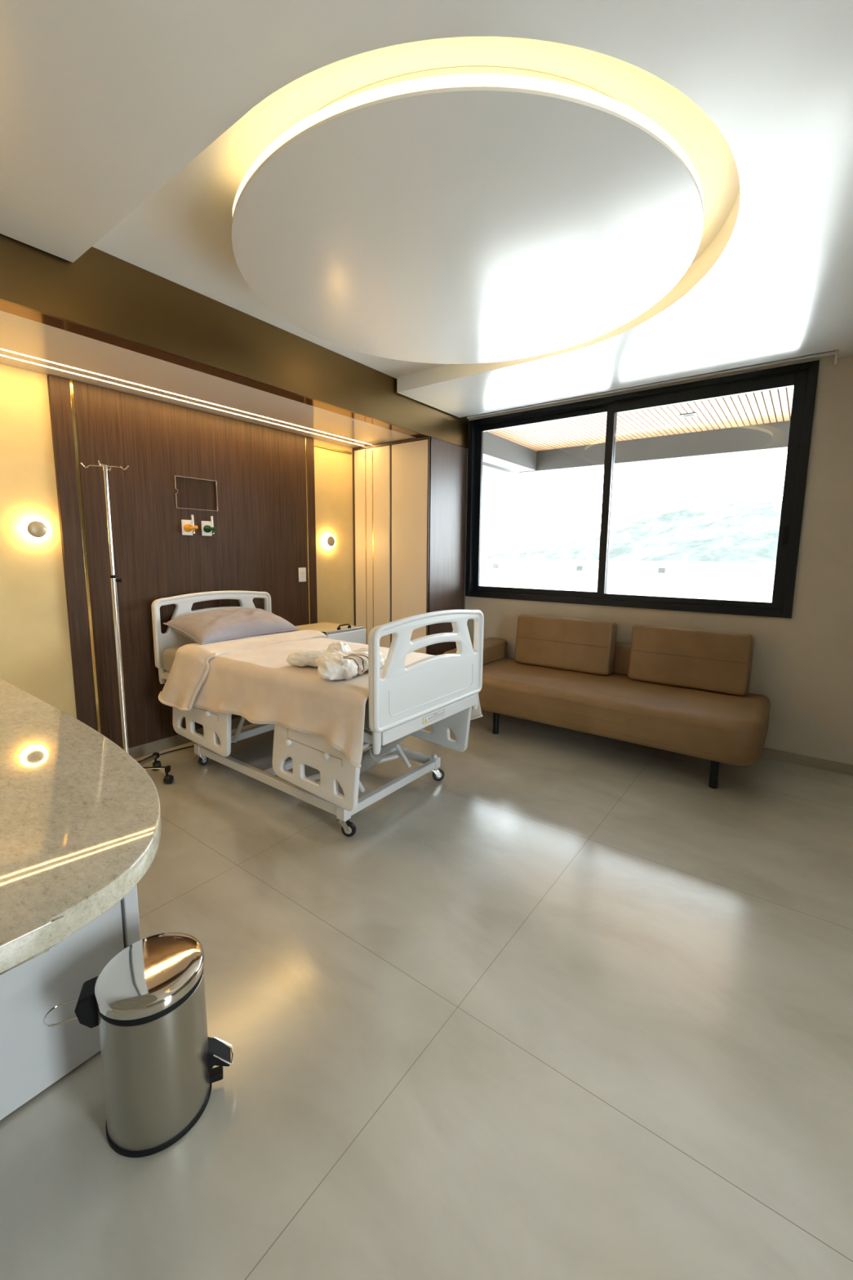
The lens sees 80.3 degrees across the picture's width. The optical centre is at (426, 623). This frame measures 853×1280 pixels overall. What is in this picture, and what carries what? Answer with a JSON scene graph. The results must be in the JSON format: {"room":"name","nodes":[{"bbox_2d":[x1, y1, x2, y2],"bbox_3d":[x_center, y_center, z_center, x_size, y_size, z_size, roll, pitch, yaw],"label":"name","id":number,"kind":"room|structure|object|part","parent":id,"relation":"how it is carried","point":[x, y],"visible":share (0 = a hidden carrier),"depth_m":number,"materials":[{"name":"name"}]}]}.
{"room":"hospital room","nodes":[
{"label":"hospital room","id":0,"kind":"room"},
{"bbox_2d":[0,363,354,718],"bbox_3d":[-2.337,-0.491,2.970,0.150,2.950,6.417,6,10,36],"label":"wall","id":1,"kind":"structure","parent":0,"point":[35,650],"depth_m":2.96,"materials":[{"name":"beige paint"}]},
{"bbox_2d":[20,516,50,542],"bbox_3d":[-2.244,-0.539,2.905,0.066,0.144,0.144,6,10,36],"label":"wall sconce","id":2,"kind":"object","parent":1,"relation":"attached to","point":[35,529],"visible":1,"depth_m":2.88,"materials":[{"name":"beige"}]},
{"bbox_2d":[46,374,317,749],"bbox_3d":[-1.598,-0.375,3.836,0.027,2.322,1.957,6,10,36],"label":"wall panel","id":3,"kind":"object","parent":1,"relation":"attached to","point":[264,518],"visible":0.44,"depth_m":3.46,"materials":[{"name":"brown wood"}]},
{"bbox_2d":[181,515,198,535],"bbox_3d":[-1.679,-0.698,3.591,0.076,0.142,0.087,6,10,36],"label":"outlet","id":4,"kind":"object","parent":3,"relation":"attached to","point":[188,526],"visible":1,"depth_m":3.59,"materials":[{"name":"white plastic"}]},
{"bbox_3d":[-1.708,-0.683,3.609,0.010,0.107,0.078,6,10,36],"label":"wall plate","id":5,"kind":"part","parent":4,"relation":"part of","materials":[{"name":"white plastic"}]},
{"bbox_3d":[-1.684,-0.676,3.590,0.052,0.056,0.056,6,10,36],"label":"knob","id":6,"kind":"part","parent":4,"relation":"part of","materials":[{"name":"orange plastic"}]},
{"bbox_2d":[174,475,217,511],"bbox_3d":[-1.653,-0.931,3.645,0.010,0.220,0.312,6,10,36],"label":"sign holder","id":7,"kind":"object","parent":3,"relation":"attached to","point":[175,475],"visible":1,"depth_m":3.64,"materials":[{"name":"plastic"}]},
{"bbox_2d":[200,515,217,536],"bbox_3d":[-1.590,-0.713,3.708,0.076,0.142,0.087,6,10,36],"label":"outlet","id":8,"kind":"object","parent":3,"relation":"attached to","point":[206,526],"visible":1,"depth_m":3.71,"materials":[{"name":"white plastic"}]},
{"bbox_3d":[-1.620,-0.698,3.726,0.010,0.107,0.078,6,10,36],"label":"wall plate","id":9,"kind":"part","parent":8,"relation":"part of","materials":[{"name":"white plastic"}]},
{"bbox_3d":[-1.596,-0.691,3.707,0.052,0.056,0.056,6,10,36],"label":"knob","id":10,"kind":"part","parent":8,"relation":"part of","materials":[{"name":"green plastic"}]},
{"bbox_2d":[298,567,306,582],"bbox_3d":[-1.097,-0.429,4.472,0.010,0.125,0.080,6,10,36],"label":"switch plate","id":11,"kind":"object","parent":3,"relation":"attached to","point":[302,571],"visible":1,"depth_m":4.47,"materials":[{"name":"white plastic"}]},
{"bbox_2d":[128,716,252,759],"bbox_3d":[-2.468,0.967,2.870,0.020,0.085,5.800,6,10,36],"label":"baseboard","id":12,"kind":"structure","parent":1,"relation":"attached to","point":[139,751],"depth_m":3.63,"materials":[{"name":"brown"}]},
{"bbox_2d":[323,533,336,549],"bbox_3d":[-0.900,-0.759,4.689,0.066,0.144,0.144,6,10,36],"label":"wall sconce","id":13,"kind":"object","parent":1,"relation":"attached to","point":[329,540],"visible":1,"depth_m":4.66,"materials":[{"name":"beige"}]},
{"bbox_2d":[314,443,351,454],"bbox_3d":[-0.861,-1.604,4.661,0.012,0.022,0.470,6,10,36],"label":"light strip","id":14,"kind":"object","parent":1,"relation":"attached to","point":[315,445],"depth_m":4.65,"materials":[{"name":"gold metal"}]},
{"bbox_2d":[0,311,416,448],"bbox_3d":[-1.957,-1.405,2.564,0.777,0.050,6.417,6,10,36],"label":"ceiling","id":15,"kind":"structure","parent":0,"point":[19,335],"depth_m":3.02,"materials":[{"name":"beige paint"}]},
{"bbox_2d":[0,354,364,446],"bbox_3d":[-2.329,-1.369,2.461,0.011,0.001,5.800,6,10,36],"label":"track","id":16,"kind":"object","parent":15,"relation":"in","point":[0,354],"visible":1,"depth_m":3.27,"materials":[{"name":"white metal"}]},
{"bbox_2d":[0,348,371,444],"bbox_3d":[-2.249,-1.359,2.402,0.011,0.001,5.800,6,10,36],"label":"recessed light","id":17,"kind":"object","parent":15,"relation":"in","point":[0,348],"visible":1,"depth_m":3.16,"materials":[{"name":"white"}]},
{"bbox_2d":[0,300,426,437],"bbox_3d":[-1.595,-1.350,2.298,0.129,0.020,6.417,6,10,36],"label":"trim","id":18,"kind":"structure","parent":15,"relation":"attached to","point":[6,307],"depth_m":2.66,"materials":[{"name":"brown metal"}]},
{"bbox_2d":[92,36,739,378],"bbox_3d":[0.217,-1.534,0.907,6.200,0.120,6.417,6,10,36],"label":"ceiling","id":19,"kind":"structure","parent":0,"point":[180,234],"depth_m":1.70,"materials":[{"name":"white paint"}]},
{"bbox_2d":[0,233,468,448],"bbox_3d":[-1.533,-1.498,2.232,0.020,0.346,6.417,6,10,36],"label":"ceiling beam","id":20,"kind":"structure","parent":19,"relation":"attached to","point":[101,291],"depth_m":2.65,"materials":[{"name":"brown metal"}]},
{"bbox_2d":[231,66,704,364],"bbox_3d":[0.154,-1.594,2.275,1.932,0.132,1.932,6,10,36],"label":"ceiling panel","id":21,"kind":"object","parent":19,"relation":"attached to","point":[470,215],"visible":1,"depth_m":1.83,"materials":[{"name":"white paint"}]},
{"bbox_2d":[0,709,852,1279],"bbox_3d":[0.175,1.315,1.278,6.600,0.120,6.767,6,10,36],"label":"floor","id":22,"kind":"structure","parent":0,"point":[562,1003],"depth_m":1.49,"materials":[{"name":"tile"}]},
{"bbox_2d":[0,678,161,1119],"bbox_3d":[-1.955,0.796,1.190,2.762,0.890,1.783,6,10,36],"label":"counter","id":23,"kind":"object","parent":22,"relation":"on","point":[81,824],"depth_m":1.18,"materials":[{"name":"stone"}]},
{"bbox_3d":[-1.385,0.874,0.775,0.020,0.836,1.690,6,10,36],"label":"panel","id":24,"kind":"part","parent":23,"relation":"part of","materials":[{"name":"grey laminate"}]},
{"bbox_2d":[0,678,161,974],"bbox_3d":[-1.951,0.377,1.132,2.762,0.042,1.783,6,10,36],"label":"countertop","id":25,"kind":"structure","parent":23,"relation":"on","point":[81,824],"depth_m":0.98,"materials":[{"name":"stone"}]},
{"bbox_3d":[-0.861,0.791,1.462,0.030,0.848,0.036,6,10,36],"label":"post","id":26,"kind":"part","parent":23,"relation":"part of","materials":[{"name":"grey laminate"}]},
{"bbox_2d":[80,460,173,783],"bbox_3d":[-1.829,0.047,2.963,0.495,1.895,0.498,6,10,36],"label":"stand","id":27,"kind":"object","parent":22,"relation":"on","point":[157,766],"visible":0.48,"depth_m":2.97,"materials":[{"name":"silver metal"}]},
{"bbox_3d":[-1.792,0.877,3.196,0.028,0.023,0.205,2,8,13],"label":"leg","id":28,"kind":"part","parent":27,"relation":"part of","materials":[{"name":"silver metal"}]},
{"bbox_3d":[-1.697,0.893,3.089,0.205,0.023,0.028,0,8,-5],"label":"leg","id":29,"kind":"part","parent":27,"relation":"part of","materials":[{"name":"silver metal"}]},
{"bbox_2d":[42,932,233,1157],"bbox_3d":[-0.701,1.044,1.272,0.254,0.401,0.362,6,10,36],"label":"pedal bin","id":30,"kind":"object","parent":22,"relation":"on","point":[147,1004],"visible":1,"depth_m":1.20,"materials":[{"name":"silver metal"}]},
{"bbox_3d":[-0.856,0.919,1.195,0.082,0.006,0.064,-3,8,-22],"label":"wire handle","id":31,"kind":"part","parent":30,"relation":"part of","materials":[{"name":"silver metal"}]},
{"bbox_3d":[-0.683,0.863,1.257,0.240,0.037,0.240,6,10,36],"label":"lid","id":32,"kind":"part","parent":30,"relation":"part of","materials":[{"name":"silver metal"}]},
{"bbox_2d":[137,745,194,762],"bbox_3d":[-1.915,0.930,3.365,0.146,0.034,1.354,7,10,38],"label":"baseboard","id":33,"kind":"structure","parent":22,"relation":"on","point":[192,745],"depth_m":3.62,"materials":[{"name":"black rubber"}]},
{"bbox_2d":[151,590,484,836],"bbox_3d":[-0.759,0.410,3.214,2.031,1.129,1.000,6,10,36],"label":"hospital bed","id":34,"kind":"object","parent":22,"relation":"on","point":[442,691],"visible":0.78,"depth_m":2.67,"materials":[{"name":"white plastic"}]},
{"bbox_3d":[-1.401,0.575,3.135,0.667,0.390,0.030,6,10,36],"label":"rail","id":35,"kind":"part","parent":34,"relation":"part of","materials":[{"name":"white plastic"}]},
{"bbox_3d":[-1.313,0.543,3.033,0.034,0.034,0.021,6,10,36],"label":"rail knob","id":36,"kind":"part","parent":34,"relation":"part of","materials":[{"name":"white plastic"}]},
{"bbox_3d":[-1.553,0.016,3.760,0.040,0.501,0.924,6,10,36],"label":"headboard","id":37,"kind":"part","parent":34,"relation":"part of","materials":[{"name":"white plastic"}]},
{"bbox_2d":[163,646,369,729],"bbox_3d":[-0.763,0.290,3.199,1.920,0.161,0.870,6,10,36],"label":"mattress","id":38,"kind":"object","parent":34,"relation":"on","point":[169,654],"visible":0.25,"depth_m":3.35,"materials":[{"name":"white fabric"}]},
{"bbox_2d":[158,629,482,768],"bbox_3d":[-0.707,0.366,3.170,1.803,0.449,1.145,6,10,36],"label":"blanket","id":39,"kind":"object","parent":38,"relation":"on","point":[251,678],"visible":0.69,"depth_m":2.77,"materials":[{"name":"beige fabric"}]},
{"bbox_2d":[162,607,299,644],"bbox_3d":[-1.360,0.008,3.590,0.466,0.217,0.801,6,10,36],"label":"pillow","id":40,"kind":"object","parent":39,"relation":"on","point":[211,626],"visible":0.88,"depth_m":3.42,"materials":[{"name":"white fabric"}]},
{"bbox_2d":[286,641,386,679],"bbox_3d":[-0.427,0.179,2.708,0.498,0.120,0.512,-6,10,-38],"label":"bathrobe","id":41,"kind":"object","parent":39,"relation":"on","point":[337,662],"visible":0.9,"depth_m":2.60,"materials":[{"name":"white fabric"}]},
{"bbox_3d":[-0.764,0.397,3.213,1.950,0.045,0.870,6,10,36],"label":"mattress frame","id":42,"kind":"part","parent":34,"relation":"part of","materials":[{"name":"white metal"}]},
{"bbox_3d":[-0.709,0.610,2.586,0.034,0.034,0.021,6,10,36],"label":"rail knob","id":43,"kind":"part","parent":34,"relation":"part of","materials":[{"name":"white plastic"}]},
{"bbox_3d":[-0.561,0.669,2.513,0.647,0.390,0.030,6,10,36],"label":"rail","id":44,"kind":"part","parent":34,"relation":"part of","materials":[{"name":"white plastic"}]},
{"bbox_3d":[-0.724,0.851,3.255,1.395,0.055,0.815,6,10,36],"label":"frame","id":45,"kind":"part","parent":34,"relation":"part of","materials":[{"name":"white metal"}]},
{"bbox_3d":[-0.480,0.635,2.417,0.034,0.034,0.021,6,10,36],"label":"rail knob","id":46,"kind":"part","parent":34,"relation":"part of","materials":[{"name":"white plastic"}]},
{"bbox_3d":[-0.362,0.806,2.947,0.226,0.199,0.104,5,9,31],"label":"lift motor","id":47,"kind":"part","parent":34,"relation":"part of","materials":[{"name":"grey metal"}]},
{"bbox_3d":[0.032,0.193,2.587,0.040,0.501,0.924,6,10,36],"label":"footboard","id":48,"kind":"part","parent":34,"relation":"part of","materials":[{"name":"white plastic"}]},
{"bbox_3d":[0.039,0.483,2.635,0.030,0.067,0.825,6,10,36],"label":"foot rail","id":49,"kind":"part","parent":34,"relation":"part of","materials":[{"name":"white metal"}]},
{"bbox_2d":[425,711,443,721],"bbox_3d":[0.042,0.478,2.610,0.001,0.019,0.159,6,10,36],"label":"print","id":50,"kind":"object","parent":34,"relation":"on","point":[433,716],"depth_m":2.60,"materials":[{"name":"grey paper"}]},
{"bbox_3d":[0.004,0.574,3.245,0.667,0.390,0.030,6,10,36],"label":"rail","id":51,"kind":"part","parent":34,"relation":"part of","materials":[{"name":"white plastic"}]},
{"bbox_2d":[293,622,366,644],"bbox_3d":[-0.850,0.408,4.268,0.495,0.844,0.475,6,10,36],"label":"base cabinet","id":52,"kind":"object","parent":22,"relation":"on","point":[348,633],"visible":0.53,"depth_m":4.15,"materials":[{"name":"white paint"}]},
{"bbox_3d":[-0.666,0.031,4.092,0.016,0.044,0.143,6,10,36],"label":"handle","id":53,"kind":"part","parent":52,"relation":"part of","materials":[{"name":"black plastic"}]},
{"bbox_3d":[-0.668,0.056,4.091,0.037,0.020,0.425,6,10,36],"label":"flap rail","id":54,"kind":"part","parent":52,"relation":"part of","materials":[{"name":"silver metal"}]},
{"bbox_2d":[352,435,468,655],"bbox_3d":[-0.170,-0.476,4.988,0.931,2.412,0.615,6,10,36],"label":"wardrobe","id":55,"kind":"object","parent":22,"relation":"on","point":[410,495],"visible":0.58,"depth_m":4.67,"materials":[{"name":"beige wood"}]},
{"bbox_3d":[-0.423,-0.470,4.810,0.202,2.325,0.020,6,10,36],"label":"door","id":56,"kind":"part","parent":55,"relation":"part of","materials":[{"name":"beige wood"}]},
{"bbox_3d":[-0.157,-0.441,4.613,0.412,2.325,0.020,6,10,36],"label":"door","id":57,"kind":"part","parent":55,"relation":"part of","materials":[{"name":"beige wood"}]},
{"bbox_3d":[0.015,-0.402,4.486,0.016,2.406,0.026,6,10,36],"label":"door edge frame","id":58,"kind":"part","parent":55,"relation":"part of","materials":[{"name":"brown wood"}]},
{"bbox_3d":[0.188,-0.432,4.719,0.021,2.406,0.598,6,10,36],"label":"panel","id":59,"kind":"part","parent":55,"relation":"part of","materials":[{"name":"brown wood"}]},
{"bbox_3d":[0.380,-0.463,4.955,0.010,2.406,0.011,6,10,36],"label":"edge trim","id":60,"kind":"part","parent":55,"relation":"part of","materials":[{"name":"brown metal"}]},
{"bbox_2d":[443,637,770,788],"bbox_3d":[1.250,0.547,3.862,2.247,0.720,0.873,6,10,36],"label":"sofa","id":61,"kind":"object","parent":22,"relation":"on","point":[717,727],"visible":0.62,"depth_m":3.42,"materials":[{"name":"brown leather"}]},
{"bbox_3d":[0.438,0.277,4.448,0.200,0.199,0.810,6,10,36],"label":"armrest","id":62,"kind":"part","parent":61,"relation":"part of","materials":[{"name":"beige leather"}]},
{"bbox_3d":[0.553,0.772,4.028,0.048,0.215,0.048,6,10,36],"label":"leg","id":63,"kind":"part","parent":61,"relation":"part of","materials":[{"name":"black metal"}]},
{"bbox_2d":[514,614,617,675],"bbox_3d":[1.154,0.168,4.259,0.820,0.435,0.195,6,10,36],"label":"sofa cushion","id":64,"kind":"object","parent":61,"relation":"on","point":[584,646],"visible":1,"depth_m":4.16,"materials":[{"name":"brown leather"}]},
{"bbox_3d":[1.544,0.288,4.112,1.750,0.270,0.070,6,10,36],"label":"backrest","id":65,"kind":"part","parent":61,"relation":"part of","materials":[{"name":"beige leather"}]},
{"bbox_3d":[1.244,0.575,3.859,2.242,0.275,0.850,6,10,36],"label":"seat","id":66,"kind":"part","parent":61,"relation":"part of","materials":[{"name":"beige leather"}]},
{"bbox_2d":[627,624,754,695],"bbox_3d":[1.910,0.253,3.699,0.780,0.435,0.195,6,10,36],"label":"sofa cushion","id":67,"kind":"object","parent":61,"relation":"on","point":[716,661],"visible":1,"depth_m":3.61,"materials":[{"name":"brown leather"}]},
{"bbox_3d":[1.778,0.908,3.122,0.048,0.215,0.048,6,10,36],"label":"leg","id":68,"kind":"part","parent":61,"relation":"part of","materials":[{"name":"black metal"}]},
{"bbox_2d":[0,0,852,417],"bbox_3d":[0.595,-1.378,0.642,5.254,0.110,6.417,6,10,36],"label":"ceiling","id":69,"kind":"structure","parent":0,"point":[103,103],"depth_m":1.43,"materials":[{"name":"white paint"}]},
{"bbox_2d":[482,386,794,475],"bbox_3d":[2.648,-1.884,4.644,4.800,0.350,2.163,6,10,36],"label":"ceiling","id":70,"kind":"structure","parent":0,"point":[692,414],"depth_m":5.42,"materials":[{"name":"beige paint"}]},
{"bbox_3d":[2.648,-1.884,4.644,4.800,0.350,2.163,6,10,36],"label":"balcony canopy","id":71,"kind":"part","parent":70,"relation":"part of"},
{"bbox_2d":[465,353,852,764],"bbox_3d":[2.175,-0.547,3.700,6.500,2.950,0.160,6,10,36],"label":"wall","id":72,"kind":"structure","parent":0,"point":[802,663],"depth_m":3.38,"materials":[{"name":"paint"}]},
{"bbox_2d":[465,360,819,617],"bbox_3d":[1.467,-0.970,4.127,2.606,1.646,0.122,6,10,36],"label":"window","id":73,"kind":"structure","parent":72,"relation":"attached to","point":[803,376],"depth_m":3.80,"materials":[{"name":"black metal"}]},
{"bbox_3d":[0.992,-1.032,4.507,1.293,1.565,0.035,6,10,36],"label":"sash","id":74,"kind":"part","parent":73,"relation":"part of","materials":[{"name":"black metal"}]},
{"bbox_3d":[1.951,-0.911,3.749,1.283,1.551,0.035,6,10,36],"label":"sash","id":75,"kind":"part","parent":73,"relation":"part of","materials":[{"name":"black metal"}]},
{"bbox_2d":[466,349,838,418],"bbox_3d":[1.451,-1.805,3.955,2.754,0.146,0.038,6,10,36],"label":"track","id":76,"kind":"object","parent":72,"relation":"attached to","point":[835,353],"visible":0.42,"depth_m":3.68,"materials":[{"name":"white metal"}]},
{"bbox_2d":[760,747,852,775],"bbox_3d":[2.480,0.929,3.553,5.274,0.070,0.012,6,10,36],"label":"baseboard","id":77,"kind":"structure","parent":72,"relation":"attached to","point":[820,763],"depth_m":3.45,"materials":[{"name":"brown"}]},
{"label":"outside","id":78,"kind":"structure","parent":0,"visible":0},
{"bbox_2d":[483,500,782,563],"bbox_3d":[61.901,-18.006,114.683,360.000,24.926,140.000,6,10,36],"label":"hill","id":79,"kind":"structure","parent":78,"point":[739,531],"depth_m":109.12,"materials":[{"name":"white"}]},
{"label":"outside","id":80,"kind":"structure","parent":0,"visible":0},
{"bbox_3d":[1.484,0.724,6.334,23.000,0.200,2.913,6,10,36],"label":"floor","id":81,"kind":"structure","parent":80,"visible":0},
{"bbox_2d":[482,461,515,477],"bbox_3d":[-0.407,-0.953,7.205,2.640,2.850,1.950,6,10,36],"label":"canopy","id":82,"kind":"object","parent":81,"relation":"on","point":[488,469],"visible":0.04,"depth_m":6.81,"materials":[{"name":"grey"}]},
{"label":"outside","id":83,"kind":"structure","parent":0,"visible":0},
{"bbox_2d":[480,558,775,602],"bbox_3d":[2.395,1.237,7.642,23.000,4.345,0.150,6,10,36],"label":"wall","id":84,"kind":"structure","parent":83,"point":[738,581],"depth_m":6.87,"materials":[{"name":"white paint"}]},
{"bbox_2d":[493,564,498,568],"bbox_3d":[1.123,-0.926,8.208,0.084,0.072,0.030,6,10,36],"label":"step light","id":85,"kind":"object","parent":84,"relation":"attached to","point":[495,566],"visible":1,"depth_m":8.19,"materials":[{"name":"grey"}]},
{"bbox_2d":[576,565,582,570],"bbox_3d":[2.235,-0.802,7.385,0.084,0.072,0.030,6,10,36],"label":"step light","id":86,"kind":"object","parent":84,"relation":"attached to","point":[578,567],"visible":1,"depth_m":7.37,"materials":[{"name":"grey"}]},
{"bbox_2d":[657,567,665,573],"bbox_3d":[3.127,-0.702,6.724,0.084,0.072,0.030,6,10,36],"label":"step light","id":87,"kind":"object","parent":84,"relation":"attached to","point":[661,570],"visible":1,"depth_m":6.71,"materials":[{"name":"grey"}]}
]}

